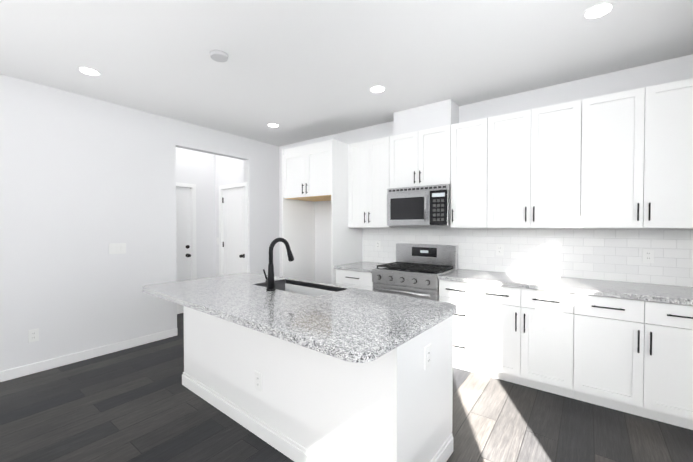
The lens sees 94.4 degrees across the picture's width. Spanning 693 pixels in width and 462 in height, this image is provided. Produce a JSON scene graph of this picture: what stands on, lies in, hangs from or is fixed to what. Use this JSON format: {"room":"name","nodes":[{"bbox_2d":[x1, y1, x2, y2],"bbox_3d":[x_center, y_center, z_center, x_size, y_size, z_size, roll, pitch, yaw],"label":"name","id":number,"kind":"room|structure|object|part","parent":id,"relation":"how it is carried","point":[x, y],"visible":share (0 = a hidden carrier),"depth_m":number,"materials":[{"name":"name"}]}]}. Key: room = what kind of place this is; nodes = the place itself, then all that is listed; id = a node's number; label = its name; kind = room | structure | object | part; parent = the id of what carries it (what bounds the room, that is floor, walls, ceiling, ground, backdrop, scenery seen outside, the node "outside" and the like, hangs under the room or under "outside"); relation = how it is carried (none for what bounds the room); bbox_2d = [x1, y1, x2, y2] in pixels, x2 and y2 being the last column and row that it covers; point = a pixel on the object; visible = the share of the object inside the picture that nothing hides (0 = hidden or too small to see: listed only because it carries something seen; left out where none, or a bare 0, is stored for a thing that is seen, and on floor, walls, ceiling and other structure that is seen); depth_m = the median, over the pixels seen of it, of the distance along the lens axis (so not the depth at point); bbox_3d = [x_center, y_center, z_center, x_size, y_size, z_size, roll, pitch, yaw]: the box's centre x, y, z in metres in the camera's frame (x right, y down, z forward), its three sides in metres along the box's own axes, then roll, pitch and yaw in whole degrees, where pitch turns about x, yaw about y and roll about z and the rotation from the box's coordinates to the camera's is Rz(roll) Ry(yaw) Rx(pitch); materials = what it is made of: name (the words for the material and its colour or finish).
{"room":"kitchen","nodes":[
{"label":"kitchen","id":0,"kind":"room"},
{"bbox_2d":[0,74,279,370],"bbox_3d":[-3.356,-0.027,2.639,0.120,2.760,7.440,1,1,37],"label":"wall","id":1,"kind":"structure","parent":0,"point":[85,181],"depth_m":3.38,"materials":[{"name":"white paint"}]},
{"bbox_2d":[28,328,38,342],"bbox_3d":[-2.977,0.986,3.053,0.008,0.118,0.072,1,1,37],"label":"electrical outlet","id":2,"kind":"object","parent":1,"relation":"attached to","point":[33,335],"depth_m":3.05,"materials":[{"name":"white plastic"}]},
{"bbox_2d":[0,328,177,381],"bbox_3d":[-3.820,1.317,1.934,0.017,0.095,5.480,1,1,37],"label":"baseboard","id":3,"kind":"structure","parent":1,"relation":"attached to","point":[16,372],"depth_m":3.33,"materials":[{"name":"white paint"}]},
{"bbox_2d":[109,243,125,253],"bbox_3d":[-2.563,0.188,3.592,0.009,0.118,0.165,1,1,37],"label":"switch plate","id":4,"kind":"object","parent":1,"relation":"attached to","point":[114,248],"depth_m":3.59,"materials":[{"name":"white plastic"}]},
{"bbox_2d":[176,147,215,313],"bbox_3d":[-2.740,-0.065,5.016,0.150,2.760,1.680,1,1,37],"label":"wall","id":5,"kind":"structure","parent":0,"point":[215,215],"depth_m":5.26,"materials":[{"name":"white paint"}]},
{"bbox_3d":[-2.792,0.272,4.885,0.120,2.090,1.020,1,1,37],"label":"door entry","id":6,"kind":"part","parent":5,"relation":"part of","materials":[{"name":"white paint"}]},
{"bbox_2d":[212,139,255,275],"bbox_3d":[-1.853,-0.070,5.306,0.920,2.760,0.150,1,1,37],"label":"wall","id":7,"kind":"structure","parent":0,"point":[235,178],"depth_m":5.23,"materials":[{"name":"white paint"}]},
{"bbox_3d":[-1.851,0.266,5.256,0.780,2.090,0.115,1,1,37],"label":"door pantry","id":8,"kind":"part","parent":7,"relation":"part of","materials":[{"name":"white paint"}]},
{"bbox_2d":[0,313,692,461],"bbox_3d":[-1.679,1.422,1.465,6.500,0.100,7.700,1,1,37],"label":"floor","id":9,"kind":"structure","parent":0,"point":[140,403],"depth_m":2.27,"materials":[{"name":"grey wood"}]},
{"bbox_2d":[182,306,453,461],"bbox_3d":[-0.389,0.919,2.415,2.178,0.875,0.704,1,1,39],"label":"kitchen island","id":10,"kind":"object","parent":9,"relation":"on","point":[295,370],"depth_m":1.84,"materials":[{"name":"white paint"}]},
{"bbox_2d":[142,273,456,365],"bbox_3d":[-0.489,0.463,2.295,2.248,0.040,1.024,1,1,39],"label":"island countertop","id":11,"kind":"structure","parent":10,"relation":"on","point":[357,327],"depth_m":1.80,"materials":[{"name":"grey stone"}]},
{"bbox_2d":[262,238,293,289],"bbox_3d":[-0.532,0.242,2.517,0.126,0.395,0.261,1,1,39],"label":"faucet","id":12,"kind":"object","parent":11,"relation":"on","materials":[{"name":"black metal"}]},
{"bbox_2d":[250,278,353,297],"bbox_3d":[-0.386,0.565,2.580,0.774,0.251,0.390,1,1,39],"label":"sink","id":13,"kind":"object","parent":11,"relation":"in","point":[315,289],"depth_m":2.76,"materials":[{"name":"silver metal"}]},
{"bbox_2d":[334,270,373,290],"bbox_3d":[0.270,0.894,4.043,0.550,0.874,0.617,1,1,37],"label":"base cabinet","id":14,"kind":"object","parent":9,"relation":"on","point":[345,278],"depth_m":3.79,"materials":[{"name":"white paint"}]},
{"bbox_2d":[334,262,392,273],"bbox_3d":[0.262,0.436,4.026,0.550,0.040,0.642,1,1,37],"label":"countertop","id":15,"kind":"structure","parent":14,"relation":"on","point":[362,267],"depth_m":3.87,"materials":[{"name":"grey stone"}]},
{"bbox_2d":[372,243,457,300],"bbox_3d":[0.760,0.745,3.603,0.752,1.185,0.711,1,1,37],"label":"range","id":16,"kind":"object","parent":9,"relation":"on","point":[415,270],"visible":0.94,"depth_m":3.51,"materials":[{"name":"silver metal"}]},
{"bbox_2d":[439,282,481,374],"bbox_3d":[1.261,0.905,3.299,0.409,0.874,0.617,1,1,37],"label":"base cabinet","id":17,"kind":"object","parent":9,"relation":"on","point":[467,322],"depth_m":3.02,"materials":[{"name":"white paint"}]},
{"bbox_2d":[482,286,585,401],"bbox_3d":[1.697,0.911,2.972,0.799,0.874,0.617,1,1,37],"label":"base cabinet","id":18,"kind":"object","parent":9,"relation":"on","point":[536,339],"depth_m":2.68,"materials":[{"name":"white paint"}]},
{"bbox_2d":[586,294,692,429],"bbox_3d":[2.271,0.918,2.541,0.873,0.874,0.617,1,1,37],"label":"base cabinet","id":19,"kind":"object","parent":9,"relation":"on","point":[639,355],"depth_m":2.29,"materials":[{"name":"white paint"}]},
{"bbox_2d":[438,270,692,305],"bbox_3d":[1.852,0.455,2.832,1.906,0.040,0.642,1,1,37],"label":"countertop","id":20,"kind":"structure","parent":19,"relation":"on","point":[636,291],"depth_m":2.65,"materials":[{"name":"grey stone"}]},
{"bbox_2d":[0,0,692,145],"bbox_3d":[-1.679,-1.438,1.419,6.500,0.100,7.700,1,1,37],"label":"ceiling","id":21,"kind":"structure","parent":0,"point":[299,70],"depth_m":2.50,"materials":[{"name":"white paint"}]},
{"bbox_2d":[77,66,101,75],"bbox_3d":[-2.256,-1.407,2.817,0.170,0.006,0.170,1,1,37],"label":"recessed light","id":22,"kind":"object","parent":21,"relation":"in","point":[89,71],"visible":1,"depth_m":2.81,"materials":[{"name":"white paint"}]},
{"bbox_2d":[210,50,227,61],"bbox_3d":[-1.010,-1.391,2.544,0.140,0.030,0.140,1,1,37],"label":"smoke detector","id":23,"kind":"object","parent":21,"relation":"attached to","point":[218,55],"visible":1,"depth_m":2.52,"materials":[{"name":"grey plastic"}]},
{"bbox_2d":[267,123,279,126],"bbox_3d":[-0.983,-1.431,4.311,0.170,0.006,0.170,1,1,37],"label":"recessed light","id":24,"kind":"object","parent":21,"relation":"in","point":[273,125],"visible":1,"depth_m":4.31,"materials":[{"name":"white paint"}]},
{"bbox_2d":[369,85,385,92],"bbox_3d":[0.306,-1.413,3.181,0.170,0.006,0.170,1,1,37],"label":"recessed light","id":25,"kind":"object","parent":21,"relation":"in","point":[377,89],"visible":1,"depth_m":3.18,"materials":[{"name":"white paint"}]},
{"bbox_2d":[582,1,615,19],"bbox_3d":[1.591,-1.395,2.028,0.170,0.006,0.170,1,1,37],"label":"recessed light","id":26,"kind":"object","parent":21,"relation":"in","point":[598,10],"visible":1,"depth_m":2.02,"materials":[{"name":"white paint"}]},
{"bbox_2d":[279,54,692,284],"bbox_3d":[0.836,-0.047,3.899,5.070,2.760,0.390,1,1,37],"label":"wall","id":27,"kind":"structure","parent":0,"point":[439,114],"depth_m":3.48,"materials":[{"name":"white paint"}]},
{"bbox_2d":[282,139,345,201],"bbox_3d":[-0.339,-0.806,4.455,0.868,0.680,0.647,1,1,37],"label":"upper cabinet","id":28,"kind":"object","parent":27,"relation":"attached to","point":[313,172],"depth_m":4.13,"materials":[{"name":"white paint"}]},
{"bbox_2d":[346,136,405,229],"bbox_3d":[0.389,-0.598,4.111,0.670,1.085,0.327,1,1,37],"label":"upper cabinet","id":29,"kind":"object","parent":27,"relation":"attached to","point":[370,163],"depth_m":3.99,"materials":[{"name":"white paint"}]},
{"bbox_2d":[394,125,449,187],"bbox_3d":[0.901,-0.824,3.723,0.730,0.622,0.327,1,1,37],"label":"upper cabinet","id":30,"kind":"object","parent":27,"relation":"attached to","point":[422,157],"depth_m":3.56,"materials":[{"name":"white paint"}]},
{"bbox_2d":[387,184,450,225],"bbox_3d":[0.862,-0.287,3.680,0.722,0.437,0.438,1,1,37],"label":"microwave","id":31,"kind":"object","parent":30,"relation":"attached to","point":[428,205],"visible":1,"depth_m":3.51,"materials":[{"name":"silver metal"}]},
{"bbox_2d":[442,116,493,229],"bbox_3d":[1.338,-0.587,3.399,0.484,1.085,0.327,1,1,37],"label":"upper cabinet","id":32,"kind":"object","parent":27,"relation":"attached to","point":[471,142],"depth_m":3.25,"materials":[{"name":"white paint"}]},
{"bbox_2d":[494,97,593,229],"bbox_3d":[1.782,-0.581,3.065,0.864,1.085,0.327,1,1,37],"label":"upper cabinet","id":33,"kind":"object","parent":27,"relation":"attached to","point":[553,205],"depth_m":2.88,"materials":[{"name":"white paint"}]},
{"bbox_2d":[590,78,692,229],"bbox_3d":[2.370,-0.574,2.623,0.844,1.085,0.327,1,1,37],"label":"upper cabinet","id":34,"kind":"object","parent":27,"relation":"attached to","point":[643,137],"depth_m":2.48,"materials":[{"name":"white paint"}]}
]}

